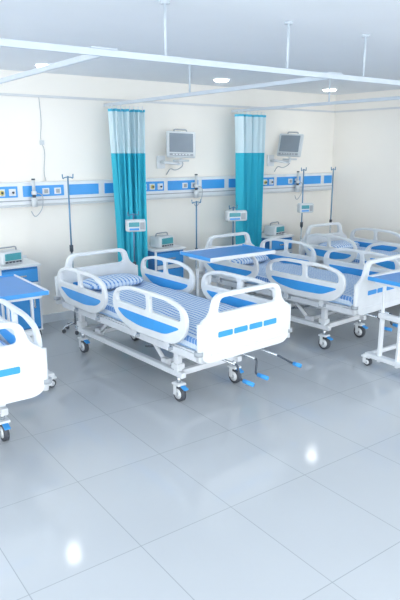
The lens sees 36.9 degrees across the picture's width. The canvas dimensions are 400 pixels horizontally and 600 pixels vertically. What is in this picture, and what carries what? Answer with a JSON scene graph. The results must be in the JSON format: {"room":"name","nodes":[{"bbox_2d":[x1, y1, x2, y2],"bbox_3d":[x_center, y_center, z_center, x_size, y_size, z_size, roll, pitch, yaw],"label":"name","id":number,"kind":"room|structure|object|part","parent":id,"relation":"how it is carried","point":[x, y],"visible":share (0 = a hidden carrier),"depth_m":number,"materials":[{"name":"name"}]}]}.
{"room":"hospital room","nodes":[
{"label":"hospital room","id":0,"kind":"room"},
{"bbox_2d":[0,69,335,314],"bbox_3d":[-2.919,-0.922,6.120,12.520,2.820,0.100,-10,17,-35],"label":"wall","id":1,"kind":"structure","parent":0,"point":[75,134],"depth_m":7.38,"materials":[{"name":"beige paint"}]},
{"bbox_2d":[38,97,45,179],"bbox_3d":[-1.764,-1.790,6.685,0.051,0.911,0.026,-10,17,-35],"label":"cord","id":2,"kind":"object","parent":1,"relation":"attached to","point":[41,141],"visible":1,"depth_m":6.69,"materials":[{"name":"white plastic"}]},
{"bbox_2d":[0,172,332,207],"bbox_3d":[-1.380,-1.266,7.042,8.560,0.270,0.125,-10,17,-35],"label":"panel","id":3,"kind":"object","parent":1,"relation":"attached to","point":[12,194],"visible":0.78,"depth_m":7.58,"materials":[{"name":"blue plastic"}]},
{"bbox_2d":[31,179,43,216],"bbox_3d":[-1.809,-1.130,6.641,0.133,0.419,0.088,0,14,0],"label":"oxygen flowmeter","id":4,"kind":"object","parent":3,"relation":"attached to","point":[34,193],"visible":1,"depth_m":6.61,"materials":[{"name":"plastic"}]},
{"bbox_2d":[193,174,202,205],"bbox_3d":[-0.030,-1.444,7.895,0.133,0.419,0.088,0,14,0],"label":"oxygen flowmeter","id":5,"kind":"object","parent":3,"relation":"attached to","point":[196,191],"visible":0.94,"depth_m":7.86,"materials":[{"name":"plastic"}]},
{"bbox_2d":[294,171,302,199],"bbox_3d":[1.475,-1.709,8.956,0.133,0.419,0.088,0,14,0],"label":"oxygen flowmeter","id":6,"kind":"object","parent":3,"relation":"attached to","point":[297,186],"visible":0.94,"depth_m":8.93,"materials":[{"name":"plastic"}]},
{"bbox_2d":[0,93,334,112],"bbox_3d":[-2.924,-2.031,5.763,12.420,0.025,0.020,-10,17,-35],"label":"trim","id":7,"kind":"structure","parent":1,"relation":"attached to","point":[2,94],"depth_m":7.40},
{"bbox_2d":[156,129,195,174],"bbox_3d":[-0.289,-1.859,7.546,0.389,0.571,0.373,-10,17,-35],"label":"patient monitor","id":8,"kind":"object","parent":1,"relation":"attached to","point":[179,144],"visible":1,"depth_m":7.45,"materials":[{"name":"grey plastic"}]},
{"bbox_3d":[-0.333,-1.740,7.576,0.408,0.160,0.194,9,17,31],"label":"wall arm","id":9,"kind":"part","parent":8,"relation":"part of"},
{"bbox_2d":[43,269,326,322],"bbox_3d":[-2.925,0.415,6.376,12.420,0.100,0.015,-10,17,-35],"label":"baseboard","id":10,"kind":"structure","parent":1,"relation":"attached to","point":[59,316],"depth_m":7.27,"materials":[{"name":"tile"}]},
{"bbox_2d":[267,132,303,171],"bbox_3d":[1.236,-2.122,8.602,0.507,0.568,0.218,9,17,31],"label":"patient monitor","id":11,"kind":"object","parent":1,"relation":"attached to","point":[289,145],"visible":1,"depth_m":8.53,"materials":[{"name":"grey plastic"}]},
{"bbox_3d":[1.188,-2.008,8.648,0.408,0.160,0.194,9,17,31],"label":"wall arm","id":12,"kind":"part","parent":11,"relation":"part of"},
{"bbox_2d":[0,294,399,599],"bbox_3d":[0.505,1.637,1.903,12.520,0.100,11.750,-10,17,-35],"label":"floor","id":13,"kind":"structure","parent":0,"point":[286,486],"depth_m":3.75,"materials":[{"name":"tile"}]},
{"bbox_2d":[0,255,43,334],"bbox_3d":[-2.020,-0.021,6.578,0.460,0.850,0.452,-10,17,-35],"label":"base cabinet","id":14,"kind":"object","parent":13,"relation":"on","point":[28,269],"visible":0.39,"depth_m":6.43,"materials":[{"name":"metal"}]},
{"bbox_2d":[0,246,22,265],"bbox_3d":[-2.043,-0.478,6.394,0.214,0.183,0.240,12,19,40],"label":"patient monitor","id":15,"kind":"object","parent":14,"relation":"on","point":[8,256],"visible":1,"depth_m":6.33,"materials":[{"name":"plastic"}]},
{"bbox_2d":[0,299,51,440],"bbox_3d":[-1.970,0.444,4.429,1.028,0.990,2.454,-10,17,-34],"label":"hospital bed","id":16,"kind":"object","parent":13,"relation":"on","point":[23,358],"visible":1,"depth_m":3.76,"materials":[{"name":"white plastic"}]},
{"bbox_3d":[-1.349,0.254,4.311,0.086,0.435,1.011,-10,17,-34],"label":"rail","id":17,"kind":"part","parent":16,"relation":"part of","materials":[{"name":"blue plastic"}]},
{"bbox_3d":[-1.381,0.420,3.555,1.028,0.520,0.068,-10,17,-34],"label":"footboard","id":18,"kind":"part","parent":16,"relation":"part of","materials":[{"name":"white plastic"}]},
{"bbox_2d":[0,274,56,387],"bbox_3d":[-1.664,0.300,5.225,0.550,0.882,0.830,-10,17,-35],"label":"table","id":19,"kind":"object","parent":13,"relation":"on","point":[13,288],"visible":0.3,"depth_m":4.98,"materials":[{"name":"blue plastic"}]},
{"bbox_2d":[62,174,88,334],"bbox_3d":[-1.423,-0.497,6.624,0.297,1.751,0.286,10,17,36],"label":"stand","id":20,"kind":"object","parent":13,"relation":"on","point":[67,177],"visible":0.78,"depth_m":6.58,"materials":[{"name":"metal"}]},
{"bbox_2d":[127,211,138,264],"bbox_3d":[-0.768,-0.368,6.994,0.286,1.321,0.297,-12,19,-40],"label":"stand","id":21,"kind":"object","parent":13,"relation":"on","point":[133,214],"visible":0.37,"depth_m":6.90,"materials":[{"name":"metal"}]},
{"bbox_2d":[125,219,145,231],"bbox_3d":[-0.731,-0.845,6.791,0.220,0.135,0.128,-5,15,-18],"label":"pump","id":22,"kind":"object","parent":21,"relation":"attached to","point":[132,225],"visible":1,"depth_m":6.74,"materials":[{"name":"grey plastic"}]},
{"bbox_2d":[148,242,185,277],"bbox_3d":[-0.482,-0.292,7.661,0.460,0.850,0.452,-10,17,-35],"label":"base cabinet","id":23,"kind":"object","parent":13,"relation":"on","point":[173,252],"visible":0.12,"depth_m":7.44,"materials":[{"name":"metal"}]},
{"bbox_2d":[150,232,173,247],"bbox_3d":[-0.473,-0.755,7.500,0.214,0.183,0.240,12,19,40],"label":"patient monitor","id":24,"kind":"object","parent":23,"relation":"on","point":[157,241],"visible":1,"depth_m":7.43,"materials":[{"name":"plastic"}]},
{"bbox_2d":[54,248,301,401],"bbox_3d":[-0.282,0.196,5.418,1.028,0.990,2.504,-11,18,-38],"label":"hospital bed","id":25,"kind":"object","parent":13,"relation":"on","point":[159,309],"visible":1,"depth_m":5.07,"materials":[{"name":"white plastic"}]},
{"bbox_3d":[-1.084,-0.065,5.588,0.086,0.435,0.903,-11,18,-38],"label":"rail","id":26,"kind":"part","parent":25,"relation":"part of","materials":[{"name":"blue plastic"}]},
{"bbox_3d":[-1.062,-0.259,6.269,1.028,0.520,0.068,-11,18,-38],"label":"headboard","id":27,"kind":"part","parent":25,"relation":"part of","materials":[{"name":"white plastic"}]},
{"bbox_2d":[83,273,142,289],"bbox_3d":[-0.889,-0.187,6.073,0.640,0.109,0.360,-11,18,-38],"label":"pillow","id":28,"kind":"object","parent":25,"relation":"on","point":[113,281],"depth_m":5.97,"materials":[{"name":"blue fabric"}]},
{"bbox_3d":[-0.351,0.169,5.497,0.885,0.075,2.180,-11,18,-38],"label":"deck frame","id":29,"kind":"part","parent":25,"relation":"part of","materials":[{"name":"white metal"}]},
{"bbox_3d":[-0.351,0.081,5.475,0.860,0.106,2.100,-11,18,-38],"label":"mattress","id":30,"kind":"part","parent":25,"relation":"part of","materials":[{"name":"blue fabric"}]},
{"bbox_3d":[-0.395,0.135,4.786,0.086,0.435,1.011,-11,18,-38],"label":"rail","id":31,"kind":"part","parent":25,"relation":"part of","materials":[{"name":"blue plastic"}]},
{"bbox_3d":[-0.362,-0.211,6.172,0.086,0.435,0.903,-11,18,-38],"label":"rail","id":32,"kind":"part","parent":25,"relation":"part of","materials":[{"name":"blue plastic"}]},
{"bbox_3d":[0.327,-0.011,5.370,0.086,0.435,1.011,-11,18,-38],"label":"rail","id":33,"kind":"part","parent":25,"relation":"part of","materials":[{"name":"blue plastic"}]},
{"bbox_3d":[0.359,0.155,4.614,1.028,0.520,0.068,-11,18,-38],"label":"footboard","id":34,"kind":"part","parent":25,"relation":"part of","materials":[{"name":"white plastic"}]},
{"bbox_2d":[191,199,200,269],"bbox_3d":[-0.052,-0.581,7.679,0.248,1.401,0.261,-12,19,-40],"label":"stand","id":35,"kind":"object","parent":13,"relation":"on","point":[196,261],"visible":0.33,"depth_m":7.59,"materials":[{"name":"metal"}]},
{"bbox_2d":[180,244,274,296],"bbox_3d":[0.278,-0.016,6.231,0.830,1.007,0.550,-10,17,-35],"label":"table","id":36,"kind":"object","parent":13,"relation":"on","point":[214,254],"visible":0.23,"depth_m":6.06,"materials":[{"name":"blue plastic"}]},
{"bbox_2d":[229,205,237,289],"bbox_3d":[0.428,-0.611,8.007,0.286,1.301,0.297,-12,19,-40],"label":"stand","id":37,"kind":"object","parent":13,"relation":"on","point":[229,205],"visible":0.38,"depth_m":7.91,"materials":[{"name":"metal"}]},
{"bbox_2d":[225,210,246,220],"bbox_3d":[0.465,-1.098,7.802,0.280,0.135,0.128,-5,15,-18],"label":"pump","id":38,"kind":"object","parent":37,"relation":"attached to","point":[232,215],"visible":1,"depth_m":7.75,"materials":[{"name":"grey plastic"}]},
{"bbox_2d":[261,231,293,252],"bbox_3d":[1.046,-0.562,8.739,0.460,0.850,0.452,-10,17,-35],"label":"base cabinet","id":39,"kind":"object","parent":13,"relation":"on","point":[274,245],"visible":0.09,"depth_m":8.49,"materials":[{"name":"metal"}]},
{"bbox_2d":[264,221,284,235],"bbox_3d":[1.072,-1.027,8.590,0.214,0.183,0.240,12,19,40],"label":"patient monitor","id":40,"kind":"object","parent":39,"relation":"on","point":[271,229],"visible":1,"depth_m":8.52,"materials":[{"name":"plastic"}]},
{"bbox_2d":[199,232,399,349],"bbox_3d":[1.142,-0.128,6.714,1.028,0.990,2.454,-12,18,-40],"label":"hospital bed","id":41,"kind":"object","parent":13,"relation":"on","point":[344,288],"visible":0.73,"depth_m":6.31,"materials":[{"name":"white plastic"}]},
{"bbox_3d":[0.359,-0.574,7.530,1.028,0.520,0.068,-12,18,-40],"label":"headboard","id":42,"kind":"part","parent":41,"relation":"part of","materials":[{"name":"white plastic"}]},
{"bbox_3d":[0.352,-0.380,6.849,0.086,0.435,0.903,-12,18,-40],"label":"rail","id":43,"kind":"part","parent":41,"relation":"part of","materials":[{"name":"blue plastic"}]},
{"bbox_2d":[223,255,267,264],"bbox_3d":[0.536,-0.503,7.338,0.640,0.109,0.360,-12,18,-40],"label":"pillow","id":44,"kind":"object","parent":41,"relation":"on","point":[262,259],"depth_m":7.18,"materials":[{"name":"blue fabric"}]},
{"bbox_3d":[1.088,-0.150,6.773,0.885,0.075,2.180,-12,18,-40],"label":"deck frame","id":45,"kind":"part","parent":41,"relation":"part of","materials":[{"name":"white metal"}]},
{"bbox_3d":[1.061,-0.530,7.447,0.086,0.435,0.903,-12,18,-40],"label":"rail","id":46,"kind":"part","parent":41,"relation":"part of","materials":[{"name":"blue plastic"}]},
{"bbox_3d":[1.088,-0.238,6.751,0.860,0.106,2.100,-12,18,-40],"label":"mattress","id":47,"kind":"part","parent":41,"relation":"part of","materials":[{"name":"blue fabric"}]},
{"bbox_3d":[1.058,-0.183,6.061,0.086,0.435,1.011,-12,18,-40],"label":"rail","id":48,"kind":"part","parent":41,"relation":"part of","materials":[{"name":"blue plastic"}]},
{"bbox_3d":[1.767,-0.333,6.659,0.086,0.435,1.011,-12,18,-40],"label":"rail","id":49,"kind":"part","parent":41,"relation":"part of","materials":[{"name":"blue plastic"}]},
{"bbox_3d":[1.816,-0.168,5.905,1.028,0.520,0.068,-12,18,-40],"label":"footboard","id":50,"kind":"part","parent":41,"relation":"part of","materials":[{"name":"white plastic"}]},
{"bbox_2d":[300,167,306,240],"bbox_3d":[1.457,-1.018,8.686,0.261,1.761,0.248,10,17,36],"label":"stand","id":51,"kind":"object","parent":13,"relation":"on","point":[301,222],"visible":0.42,"depth_m":8.62,"materials":[{"name":"metal"}]},
{"bbox_2d":[297,203,313,212],"bbox_3d":[1.495,-1.312,8.533,0.220,0.135,0.128,-5,15,-18],"label":"pump","id":52,"kind":"object","parent":51,"relation":"attached to","point":[301,207],"visible":1,"depth_m":8.48,"materials":[{"name":"grey plastic"}]},
{"bbox_2d":[329,167,335,232],"bbox_3d":[1.944,-1.095,8.993,0.261,1.761,0.248,10,17,36],"label":"stand","id":53,"kind":"object","parent":13,"relation":"on","point":[333,169],"visible":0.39,"depth_m":8.88,"materials":[{"name":"metal"}]},
{"bbox_2d":[299,222,399,269],"bbox_3d":[2.494,-0.379,7.719,1.028,0.990,2.454,-11,17,-36],"label":"hospital bed","id":54,"kind":"object","parent":13,"relation":"on","point":[321,243],"visible":0.62,"depth_m":8.16,"materials":[{"name":"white plastic"}]},
{"bbox_3d":[1.768,-0.837,8.580,1.028,0.520,0.068,-11,17,-36],"label":"headboard","id":55,"kind":"part","parent":54,"relation":"part of","materials":[{"name":"white plastic"}]},
{"bbox_3d":[1.717,-0.643,7.900,0.086,0.435,0.903,-11,17,-36],"label":"rail","id":56,"kind":"part","parent":54,"relation":"part of","materials":[{"name":"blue plastic"}]},
{"bbox_2d":[318,240,358,248],"bbox_3d":[1.932,-0.763,8.378,0.640,0.109,0.360,-11,17,-36],"label":"pillow","id":57,"kind":"object","parent":54,"relation":"on","point":[338,243],"depth_m":8.25,"materials":[{"name":"blue fabric"}]},
{"bbox_3d":[2.463,-0.782,8.456,0.086,0.435,0.903,-11,17,-36],"label":"rail","id":58,"kind":"part","parent":54,"relation":"part of","materials":[{"name":"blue plastic"}]},
{"bbox_3d":[2.372,-0.436,7.072,0.086,0.435,1.011,-11,17,-36],"label":"rail","id":59,"kind":"part","parent":54,"relation":"part of","materials":[{"name":"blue plastic"}]},
{"bbox_2d":[361,271,399,367],"bbox_3d":[1.985,0.194,5.650,0.830,0.882,0.550,-10,17,-35],"label":"table","id":60,"kind":"object","parent":13,"relation":"on","point":[391,279],"visible":1,"depth_m":5.50,"materials":[{"name":"white metal"}]},
{"bbox_2d":[0,0,399,94],"bbox_3d":[0.083,-1.646,2.995,11.020,0.100,8.250,-10,17,-35],"label":"ceiling","id":61,"kind":"structure","parent":0,"point":[326,35],"depth_m":4.47,"materials":[{"name":"paint"}]},
{"bbox_2d":[34,63,50,66],"bbox_3d":[-1.532,-2.321,5.943,0.216,0.031,0.216,-10,17,-35],"label":"recessed light","id":62,"kind":"object","parent":61,"relation":"in","point":[36,64],"visible":0.48,"depth_m":5.86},
{"bbox_2d":[0,0,399,112],"bbox_3d":[-1.238,-1.877,4.802,10.810,0.328,3.550,-10,17,-35],"label":"track","id":63,"kind":"object","parent":61,"relation":"hanging from","point":[92,52],"visible":1,"depth_m":3.95,"materials":[{"name":"metal"}]},
{"bbox_2d":[108,105,147,277],"bbox_3d":[-0.825,-1.210,7.081,0.436,2.071,0.140,-10,17,-35],"label":"privacy curtain","id":64,"kind":"object","parent":63,"relation":"hanging from","point":[126,126],"visible":0.77,"depth_m":7.00,"materials":[{"name":"fabric"}]},
{"bbox_2d":[235,111,265,246],"bbox_3d":[0.685,-1.476,8.146,0.499,2.071,0.140,-10,17,-35],"label":"privacy curtain","id":65,"kind":"object","parent":63,"relation":"hanging from","point":[250,129],"visible":0.82,"depth_m":8.05,"materials":[{"name":"fabric"}]},
{"bbox_2d":[212,78,229,81],"bbox_3d":[0.255,-2.623,7.154,0.216,0.031,0.216,-10,17,-35],"label":"recessed light","id":66,"kind":"object","parent":61,"relation":"in","point":[214,79],"visible":0.99,"depth_m":7.09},
{"bbox_2d":[322,88,336,91],"bbox_3d":[1.800,-2.917,8.327,0.216,0.031,0.216,-10,17,-35],"label":"recessed light","id":67,"kind":"object","parent":61,"relation":"in","point":[325,89],"visible":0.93,"depth_m":8.26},
{"bbox_2d":[329,89,399,242],"bbox_3d":[5.558,-0.655,5.050,0.100,2.820,11.650,-10,17,-35],"label":"wall","id":68,"kind":"structure","parent":0,"point":[366,144],"depth_m":8.96,"materials":[{"name":"beige paint"}]},
{"bbox_2d":[335,107,399,112],"bbox_3d":[5.516,-1.772,4.726,0.020,0.025,11.630,-10,17,-35],"label":"trim","id":69,"kind":"structure","parent":68,"relation":"attached to","point":[387,107],"depth_m":8.78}
]}

